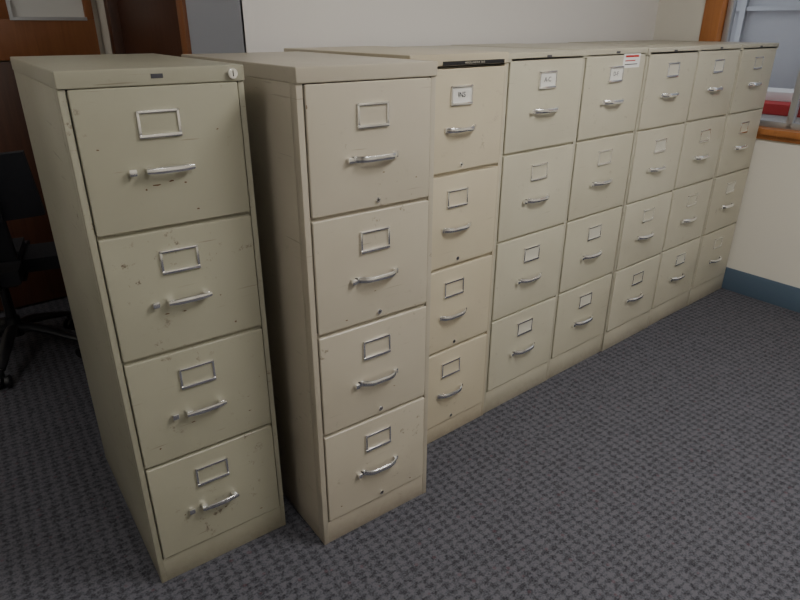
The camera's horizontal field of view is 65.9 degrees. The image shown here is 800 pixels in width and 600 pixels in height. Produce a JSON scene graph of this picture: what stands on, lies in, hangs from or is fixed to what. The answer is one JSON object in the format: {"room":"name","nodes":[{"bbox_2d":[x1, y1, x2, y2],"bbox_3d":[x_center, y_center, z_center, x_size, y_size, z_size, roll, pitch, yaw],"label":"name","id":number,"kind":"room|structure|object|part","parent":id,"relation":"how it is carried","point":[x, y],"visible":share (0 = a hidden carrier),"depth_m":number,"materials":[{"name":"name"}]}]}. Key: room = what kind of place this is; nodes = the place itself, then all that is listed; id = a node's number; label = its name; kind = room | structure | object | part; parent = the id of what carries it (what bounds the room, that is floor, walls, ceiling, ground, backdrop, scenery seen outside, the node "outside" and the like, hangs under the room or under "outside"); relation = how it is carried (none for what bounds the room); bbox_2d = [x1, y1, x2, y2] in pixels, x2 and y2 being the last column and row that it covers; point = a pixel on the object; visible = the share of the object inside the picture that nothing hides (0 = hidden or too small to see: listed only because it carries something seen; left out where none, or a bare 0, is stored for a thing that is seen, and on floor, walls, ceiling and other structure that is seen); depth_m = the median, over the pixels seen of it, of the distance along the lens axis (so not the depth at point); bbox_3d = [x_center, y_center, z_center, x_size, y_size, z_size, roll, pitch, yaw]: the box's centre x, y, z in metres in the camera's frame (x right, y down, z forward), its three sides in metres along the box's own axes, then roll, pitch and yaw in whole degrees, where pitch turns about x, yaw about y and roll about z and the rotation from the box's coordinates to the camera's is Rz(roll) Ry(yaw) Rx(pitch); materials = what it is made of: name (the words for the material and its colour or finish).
{"room":"back office","nodes":[
{"label":"back office","id":0,"kind":"room"},
{"bbox_2d":[7,0,104,60],"bbox_3d":[-2.839,-0.923,2.302,3.480,2.600,0.120,-19,30,-36],"label":"wall","id":1,"kind":"structure","parent":0,"point":[94,8],"depth_m":3.17,"materials":[{"name":"beige paint"}]},
{"bbox_2d":[5,0,87,20],"bbox_3d":[-1.907,-0.990,2.995,0.960,2.160,0.049,-19,30,-36],"label":"door","id":2,"kind":"structure","parent":1,"relation":"in","point":[17,9],"depth_m":2.98,"materials":[{"name":"glass"}]},
{"bbox_2d":[0,0,100,310],"bbox_3d":[-1.885,-0.975,3.024,0.860,2.090,0.041,-19,30,-36],"label":"door slab","id":3,"kind":"structure","parent":1,"relation":"in","point":[17,37],"depth_m":3.06,"materials":[{"name":"brown wood"}]},
{"bbox_2d":[95,0,245,53],"bbox_3d":[-0.992,-1.088,2.679,0.108,2.600,1.600,-19,30,-36],"label":"wall","id":4,"kind":"structure","parent":0,"point":[215,26],"depth_m":2.22,"materials":[{"name":"grey paint"}]},
{"bbox_2d":[103,0,191,53],"bbox_3d":[-1.097,-0.914,2.854,0.157,2.140,0.970,-19,30,-36],"label":"door frame","id":5,"kind":"structure","parent":4,"relation":"in","point":[111,7],"depth_m":2.98,"materials":[{"name":"brown wood"}]},
{"bbox_2d":[117,0,182,56],"bbox_3d":[-1.081,-0.897,2.876,0.040,2.070,0.850,-19,30,-36],"label":"door slab","id":6,"kind":"structure","parent":5,"relation":"attached to","point":[147,26],"depth_m":2.73,"materials":[{"name":"brown wood"}]},
{"bbox_2d":[0,288,799,599],"bbox_3d":[0.124,0.876,1.600,6.300,0.100,6.020,-19,30,-36],"label":"floor","id":7,"kind":"structure","parent":0,"point":[663,463],"depth_m":2.02,"materials":[{"name":"carpet"}]},
{"bbox_2d":[0,150,81,388],"bbox_3d":[-1.746,-0.246,2.607,0.611,1.120,0.615,-10,26,-22],"label":"office chair","id":8,"kind":"object","parent":7,"relation":"on","point":[20,198],"visible":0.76,"depth_m":2.57,"materials":[{"name":"black plastic"}]},
{"bbox_3d":[-1.637,-0.406,2.303,0.502,0.580,0.139,-10,26,-22],"label":"backrest","id":9,"kind":"part","parent":8,"relation":"part of","materials":[{"name":"black fabric"}]},
{"bbox_3d":[-1.745,-0.164,2.667,0.500,0.130,0.500,-10,26,-22],"label":"seat","id":10,"kind":"part","parent":8,"relation":"part of","materials":[{"name":"black fabric"}]},
{"bbox_2d":[10,53,285,582],"bbox_3d":[-0.685,0.025,1.758,0.376,1.321,0.700,-16,29,-32],"label":"filing cabinet","id":11,"kind":"object","parent":7,"relation":"on","point":[143,161],"visible":1,"depth_m":1.46,"materials":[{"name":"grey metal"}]},
{"bbox_3d":[-0.501,-0.308,1.331,0.341,0.294,0.019,-16,29,-32],"label":"drawer","id":12,"kind":"part","parent":11,"relation":"part of","materials":[{"name":"metal"}]},
{"bbox_3d":[-0.504,-0.277,1.311,0.135,0.016,0.028,-16,29,-32],"label":"drawer handle","id":13,"kind":"part","parent":11,"relation":"part of","materials":[{"name":"silver metal"}]},
{"bbox_3d":[-0.501,-0.032,1.455,0.341,0.294,0.019,-16,29,-32],"label":"drawer","id":14,"kind":"part","parent":11,"relation":"part of","materials":[{"name":"metal"}]},
{"bbox_3d":[-0.504,-0.001,1.435,0.135,0.016,0.028,-16,29,-32],"label":"drawer handle","id":15,"kind":"part","parent":11,"relation":"part of","materials":[{"name":"silver metal"}]},
{"bbox_3d":[-0.502,0.245,1.579,0.341,0.294,0.019,-16,29,-32],"label":"drawer","id":16,"kind":"part","parent":11,"relation":"part of","materials":[{"name":"metal"}]},
{"bbox_3d":[-0.505,0.277,1.558,0.135,0.016,0.028,-16,29,-32],"label":"drawer handle","id":17,"kind":"part","parent":11,"relation":"part of","materials":[{"name":"silver metal"}]},
{"bbox_3d":[-0.503,0.522,1.702,0.341,0.294,0.019,-16,29,-32],"label":"drawer","id":18,"kind":"part","parent":11,"relation":"part of","materials":[{"name":"metal"}]},
{"bbox_3d":[-0.505,0.553,1.682,0.135,0.016,0.028,-16,29,-32],"label":"drawer handle","id":19,"kind":"part","parent":11,"relation":"part of","materials":[{"name":"silver metal"}]},
{"bbox_2d":[181,51,437,544],"bbox_3d":[-0.266,-0.036,1.898,0.384,1.321,0.732,-17,29,-33],"label":"filing cabinet","id":20,"kind":"object","parent":7,"relation":"on","point":[342,146],"visible":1,"depth_m":1.58,"materials":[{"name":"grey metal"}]},
{"bbox_3d":[-0.068,-0.364,1.461,0.344,0.293,0.019,-17,29,-33],"label":"drawer","id":21,"kind":"part","parent":20,"relation":"part of","materials":[{"name":"metal"}]},
{"bbox_3d":[-0.069,-0.088,1.584,0.344,0.293,0.019,-17,29,-33],"label":"drawer","id":22,"kind":"part","parent":20,"relation":"part of","materials":[{"name":"metal"}]},
{"bbox_3d":[-0.070,0.189,1.708,0.344,0.293,0.019,-17,29,-33],"label":"drawer","id":23,"kind":"part","parent":20,"relation":"part of","materials":[{"name":"metal"}]},
{"bbox_3d":[-0.057,-0.334,1.452,0.146,0.019,0.026,-17,29,-33],"label":"drawer handle","id":24,"kind":"part","parent":20,"relation":"part of","materials":[{"name":"silver metal"}]},
{"bbox_3d":[-0.070,0.466,1.832,0.344,0.293,0.019,-17,29,-33],"label":"drawer","id":25,"kind":"part","parent":20,"relation":"part of","materials":[{"name":"metal"}]},
{"bbox_3d":[-0.058,-0.059,1.575,0.146,0.019,0.026,-17,29,-33],"label":"drawer handle","id":26,"kind":"part","parent":20,"relation":"part of","materials":[{"name":"silver metal"}]},
{"bbox_3d":[-0.059,0.219,1.699,0.146,0.019,0.026,-17,29,-33],"label":"drawer handle","id":27,"kind":"part","parent":20,"relation":"part of","materials":[{"name":"silver metal"}]},
{"bbox_3d":[-0.059,0.496,1.823,0.146,0.019,0.026,-17,29,-33],"label":"drawer handle","id":28,"kind":"part","parent":20,"relation":"part of","materials":[{"name":"silver metal"}]},
{"bbox_2d":[284,46,508,443],"bbox_3d":[-0.026,-0.202,2.264,0.399,1.326,0.697,-19,30,-36],"label":"filing cabinet","id":29,"kind":"object","parent":7,"relation":"on","point":[470,84],"visible":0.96,"depth_m":2.01,"materials":[{"name":"grey metal"}]},
{"bbox_3d":[0.187,0.331,2.219,0.128,0.019,0.026,-19,30,-36],"label":"drawer handle","id":30,"kind":"part","parent":29,"relation":"part of","materials":[{"name":"silver metal"}]},
{"bbox_3d":[0.187,0.051,2.094,0.128,0.019,0.026,-19,30,-36],"label":"drawer handle","id":31,"kind":"part","parent":29,"relation":"part of","materials":[{"name":"silver metal"}]},
{"bbox_3d":[0.188,-0.230,1.969,0.128,0.019,0.026,-19,30,-36],"label":"drawer handle","id":32,"kind":"part","parent":29,"relation":"part of","materials":[{"name":"silver metal"}]},
{"bbox_3d":[0.172,0.304,2.226,0.368,0.296,0.019,-19,30,-36],"label":"drawer","id":33,"kind":"part","parent":29,"relation":"part of","materials":[{"name":"metal"}]},
{"bbox_3d":[0.189,-0.510,1.843,0.128,0.019,0.026,-19,30,-36],"label":"drawer handle","id":34,"kind":"part","parent":29,"relation":"part of","materials":[{"name":"silver metal"}]},
{"bbox_3d":[0.173,0.023,2.101,0.368,0.296,0.019,-19,30,-36],"label":"drawer","id":35,"kind":"part","parent":29,"relation":"part of","materials":[{"name":"metal"}]},
{"bbox_3d":[0.173,-0.257,1.976,0.368,0.296,0.019,-19,30,-36],"label":"drawer","id":36,"kind":"part","parent":29,"relation":"part of","materials":[{"name":"metal"}]},
{"bbox_3d":[0.174,-0.537,1.851,0.368,0.296,0.019,-19,30,-36],"label":"drawer","id":37,"kind":"part","parent":29,"relation":"part of","materials":[{"name":"metal"}]},
{"bbox_2d":[406,45,585,413],"bbox_3d":[0.280,-0.305,2.502,0.401,1.321,0.697,-19,30,-36],"label":"filing cabinet","id":38,"kind":"object","parent":7,"relation":"on","point":[543,87],"visible":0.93,"depth_m":2.22,"materials":[{"name":"grey metal"}]},
{"bbox_3d":[0.479,0.169,2.450,0.376,0.296,0.019,-19,30,-36],"label":"drawer","id":39,"kind":"part","parent":38,"relation":"part of","materials":[{"name":"metal"}]},
{"bbox_3d":[0.491,0.197,2.441,0.146,0.019,0.026,-19,30,-36],"label":"drawer handle","id":40,"kind":"part","parent":38,"relation":"part of","materials":[{"name":"silver metal"}]},
{"bbox_3d":[0.480,-0.108,2.326,0.376,0.296,0.019,-19,30,-36],"label":"drawer","id":41,"kind":"part","parent":38,"relation":"part of","materials":[{"name":"metal"}]},
{"bbox_3d":[0.492,-0.080,2.317,0.146,0.019,0.026,-19,30,-36],"label":"drawer handle","id":42,"kind":"part","parent":38,"relation":"part of","materials":[{"name":"silver metal"}]},
{"bbox_3d":[0.480,-0.386,2.202,0.376,0.296,0.019,-19,30,-36],"label":"drawer","id":43,"kind":"part","parent":38,"relation":"part of","materials":[{"name":"metal"}]},
{"bbox_3d":[0.492,-0.358,2.193,0.146,0.019,0.026,-19,30,-36],"label":"drawer handle","id":44,"kind":"part","parent":38,"relation":"part of","materials":[{"name":"silver metal"}]},
{"bbox_3d":[0.481,-0.663,2.078,0.376,0.296,0.019,-19,30,-36],"label":"drawer","id":45,"kind":"part","parent":38,"relation":"part of","materials":[{"name":"metal"}]},
{"bbox_3d":[0.493,-0.635,2.069,0.146,0.019,0.026,-19,30,-36],"label":"drawer handle","id":46,"kind":"part","parent":38,"relation":"part of","materials":[{"name":"silver metal"}]},
{"bbox_2d":[455,43,647,378],"bbox_3d":[0.588,-0.411,2.737,0.401,1.323,0.697,-19,30,-36],"label":"filing cabinet","id":47,"kind":"object","parent":7,"relation":"on","point":[611,82],"visible":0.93,"depth_m":2.45,"materials":[{"name":"grey metal"}]},
{"bbox_3d":[0.787,0.065,2.686,0.376,0.296,0.019,-19,30,-36],"label":"drawer","id":48,"kind":"part","parent":47,"relation":"part of","materials":[{"name":"metal"}]},
{"bbox_3d":[0.799,0.092,2.677,0.146,0.019,0.026,-19,30,-36],"label":"drawer handle","id":49,"kind":"part","parent":47,"relation":"part of","materials":[{"name":"silver metal"}]},
{"bbox_3d":[0.787,-0.213,2.562,0.376,0.296,0.019,-19,30,-36],"label":"drawer","id":50,"kind":"part","parent":47,"relation":"part of","materials":[{"name":"metal"}]},
{"bbox_3d":[0.799,-0.185,2.553,0.146,0.019,0.026,-19,30,-36],"label":"drawer handle","id":51,"kind":"part","parent":47,"relation":"part of","materials":[{"name":"silver metal"}]},
{"bbox_3d":[0.788,-0.491,2.438,0.376,0.296,0.019,-19,30,-36],"label":"drawer","id":52,"kind":"part","parent":47,"relation":"part of","materials":[{"name":"metal"}]},
{"bbox_3d":[0.800,-0.463,2.429,0.146,0.019,0.026,-19,30,-36],"label":"drawer handle","id":53,"kind":"part","parent":47,"relation":"part of","materials":[{"name":"silver metal"}]},
{"bbox_3d":[0.788,-0.768,2.314,0.376,0.296,0.019,-19,30,-36],"label":"drawer","id":54,"kind":"part","parent":47,"relation":"part of","materials":[{"name":"metal"}]},
{"bbox_3d":[0.801,-0.740,2.305,0.146,0.019,0.026,-19,30,-36],"label":"drawer handle","id":55,"kind":"part","parent":47,"relation":"part of","materials":[{"name":"silver metal"}]},
{"bbox_2d":[533,43,699,350],"bbox_3d":[0.901,-0.512,2.969,0.401,1.320,0.697,-19,30,-36],"label":"filing cabinet","id":56,"kind":"object","parent":7,"relation":"on","point":[669,70],"visible":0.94,"depth_m":2.69,"materials":[{"name":"grey metal"}]},
{"bbox_3d":[1.099,-0.038,2.917,0.376,0.296,0.019,-19,30,-36],"label":"drawer","id":57,"kind":"part","parent":56,"relation":"part of","materials":[{"name":"metal"}]},
{"bbox_3d":[1.112,-0.010,2.908,0.146,0.019,0.026,-19,30,-36],"label":"drawer handle","id":58,"kind":"part","parent":56,"relation":"part of","materials":[{"name":"silver metal"}]},
{"bbox_3d":[1.100,-0.315,2.792,0.376,0.296,0.019,-19,30,-36],"label":"drawer","id":59,"kind":"part","parent":56,"relation":"part of","materials":[{"name":"metal"}]},
{"bbox_3d":[1.112,-0.287,2.784,0.146,0.019,0.026,-19,30,-36],"label":"drawer handle","id":60,"kind":"part","parent":56,"relation":"part of","materials":[{"name":"silver metal"}]},
{"bbox_3d":[1.101,-0.593,2.668,0.376,0.296,0.019,-19,30,-36],"label":"drawer","id":61,"kind":"part","parent":56,"relation":"part of","materials":[{"name":"metal"}]},
{"bbox_3d":[1.113,-0.565,2.660,0.146,0.019,0.026,-19,30,-36],"label":"drawer handle","id":62,"kind":"part","parent":56,"relation":"part of","materials":[{"name":"silver metal"}]},
{"bbox_3d":[1.101,-0.871,2.544,0.376,0.296,0.019,-19,30,-36],"label":"drawer","id":63,"kind":"part","parent":56,"relation":"part of","materials":[{"name":"metal"}]},
{"bbox_3d":[1.113,-0.843,2.536,0.146,0.019,0.026,-19,30,-36],"label":"drawer handle","id":64,"kind":"part","parent":56,"relation":"part of","materials":[{"name":"silver metal"}]},
{"bbox_2d":[568,41,742,325],"bbox_3d":[1.208,-0.618,3.205,0.401,1.322,0.697,-19,30,-36],"label":"filing cabinet","id":65,"kind":"object","parent":7,"relation":"on","point":[716,65],"visible":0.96,"depth_m":2.93,"materials":[{"name":"grey metal"}]},
{"bbox_3d":[1.407,-0.143,3.153,0.376,0.296,0.019,-19,30,-36],"label":"drawer","id":66,"kind":"part","parent":65,"relation":"part of","materials":[{"name":"metal"}]},
{"bbox_3d":[1.419,-0.115,3.145,0.146,0.019,0.026,-19,30,-36],"label":"drawer handle","id":67,"kind":"part","parent":65,"relation":"part of","materials":[{"name":"silver metal"}]},
{"bbox_3d":[1.407,-0.421,3.029,0.376,0.296,0.019,-19,30,-36],"label":"drawer","id":68,"kind":"part","parent":65,"relation":"part of","materials":[{"name":"metal"}]},
{"bbox_3d":[1.419,-0.393,3.021,0.146,0.019,0.026,-19,30,-36],"label":"drawer handle","id":69,"kind":"part","parent":65,"relation":"part of","materials":[{"name":"silver metal"}]},
{"bbox_3d":[1.408,-0.698,2.905,0.376,0.296,0.019,-19,30,-36],"label":"drawer","id":70,"kind":"part","parent":65,"relation":"part of","materials":[{"name":"metal"}]},
{"bbox_3d":[1.420,-0.670,2.897,0.146,0.019,0.026,-19,30,-36],"label":"drawer handle","id":71,"kind":"part","parent":65,"relation":"part of","materials":[{"name":"silver metal"}]},
{"bbox_3d":[1.408,-0.976,2.781,0.376,0.296,0.019,-19,30,-36],"label":"drawer","id":72,"kind":"part","parent":65,"relation":"part of","materials":[{"name":"metal"}]},
{"bbox_3d":[1.421,-0.948,2.772,0.146,0.019,0.026,-19,30,-36],"label":"drawer handle","id":73,"kind":"part","parent":65,"relation":"part of","materials":[{"name":"silver metal"}]},
{"bbox_2d":[637,40,778,305],"bbox_3d":[1.519,-0.721,3.438,0.401,1.321,0.697,-19,30,-36],"label":"filing cabinet","id":74,"kind":"object","parent":7,"relation":"on","point":[756,59],"visible":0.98,"depth_m":3.16,"materials":[{"name":"grey metal"}]},
{"bbox_3d":[1.718,-0.246,3.386,0.376,0.296,0.019,-19,30,-36],"label":"drawer","id":75,"kind":"part","parent":74,"relation":"part of","materials":[{"name":"metal"}]},
{"bbox_3d":[1.730,-0.218,3.377,0.146,0.019,0.026,-19,30,-36],"label":"drawer handle","id":76,"kind":"part","parent":74,"relation":"part of","materials":[{"name":"silver metal"}]},
{"bbox_3d":[1.718,-0.524,3.262,0.376,0.296,0.019,-19,30,-36],"label":"drawer","id":77,"kind":"part","parent":74,"relation":"part of","materials":[{"name":"metal"}]},
{"bbox_3d":[1.730,-0.496,3.253,0.146,0.019,0.026,-19,30,-36],"label":"drawer handle","id":78,"kind":"part","parent":74,"relation":"part of","materials":[{"name":"silver metal"}]},
{"bbox_3d":[1.719,-0.801,3.138,0.376,0.296,0.019,-19,30,-36],"label":"drawer","id":79,"kind":"part","parent":74,"relation":"part of","materials":[{"name":"metal"}]},
{"bbox_3d":[1.731,-0.773,3.129,0.146,0.019,0.026,-19,30,-36],"label":"drawer handle","id":80,"kind":"part","parent":74,"relation":"part of","materials":[{"name":"silver metal"}]},
{"bbox_3d":[1.719,-1.079,3.014,0.376,0.296,0.019,-19,30,-36],"label":"drawer","id":81,"kind":"part","parent":74,"relation":"part of","materials":[{"name":"metal"}]},
{"bbox_3d":[1.731,-1.051,3.005,0.146,0.019,0.026,-19,30,-36],"label":"drawer handle","id":82,"kind":"part","parent":74,"relation":"part of","materials":[{"name":"silver metal"}]},
{"bbox_2d":[240,0,658,52],"bbox_3d":[0.528,-1.206,2.951,2.827,2.600,0.120,-19,30,-36],"label":"wall","id":83,"kind":"structure","parent":0,"point":[268,25],"depth_m":2.56,"materials":[{"name":"white paint"}]},
{"bbox_2d":[653,0,799,287],"bbox_3d":[2.823,-0.784,2.019,0.121,2.600,4.420,-17,29,-33],"label":"wall","id":84,"kind":"structure","parent":0,"point":[766,237],"depth_m":3.32,"materials":[{"name":"beige paint"}]},
{"bbox_2d":[699,0,799,143],"bbox_3d":[2.246,-1.282,2.610,0.140,1.315,1.960,-17,29,-33],"label":"window","id":85,"kind":"structure","parent":84,"relation":"in","point":[714,15],"depth_m":3.16,"materials":[{"name":"brown wood"}]},
{"bbox_3d":[2.260,-1.280,2.622,0.036,1.190,1.750,-17,29,-33],"label":"metal sash","id":86,"kind":"part","parent":85,"relation":"part of","materials":[{"name":"white metal"}]},
{"bbox_3d":[2.260,-1.288,2.618,0.003,1.150,1.750,-17,29,-33],"label":"glass pane","id":87,"kind":"part","parent":85,"relation":"part of","materials":[{"name":"clear glass"}]},
{"bbox_2d":[721,267,799,312],"bbox_3d":[2.750,0.349,2.510,0.010,0.130,4.280,-17,29,-33],"label":"baseboard","id":88,"kind":"structure","parent":84,"relation":"attached to","point":[776,293],"depth_m":3.41,"materials":[{"name":"blue plastic"}]}
]}

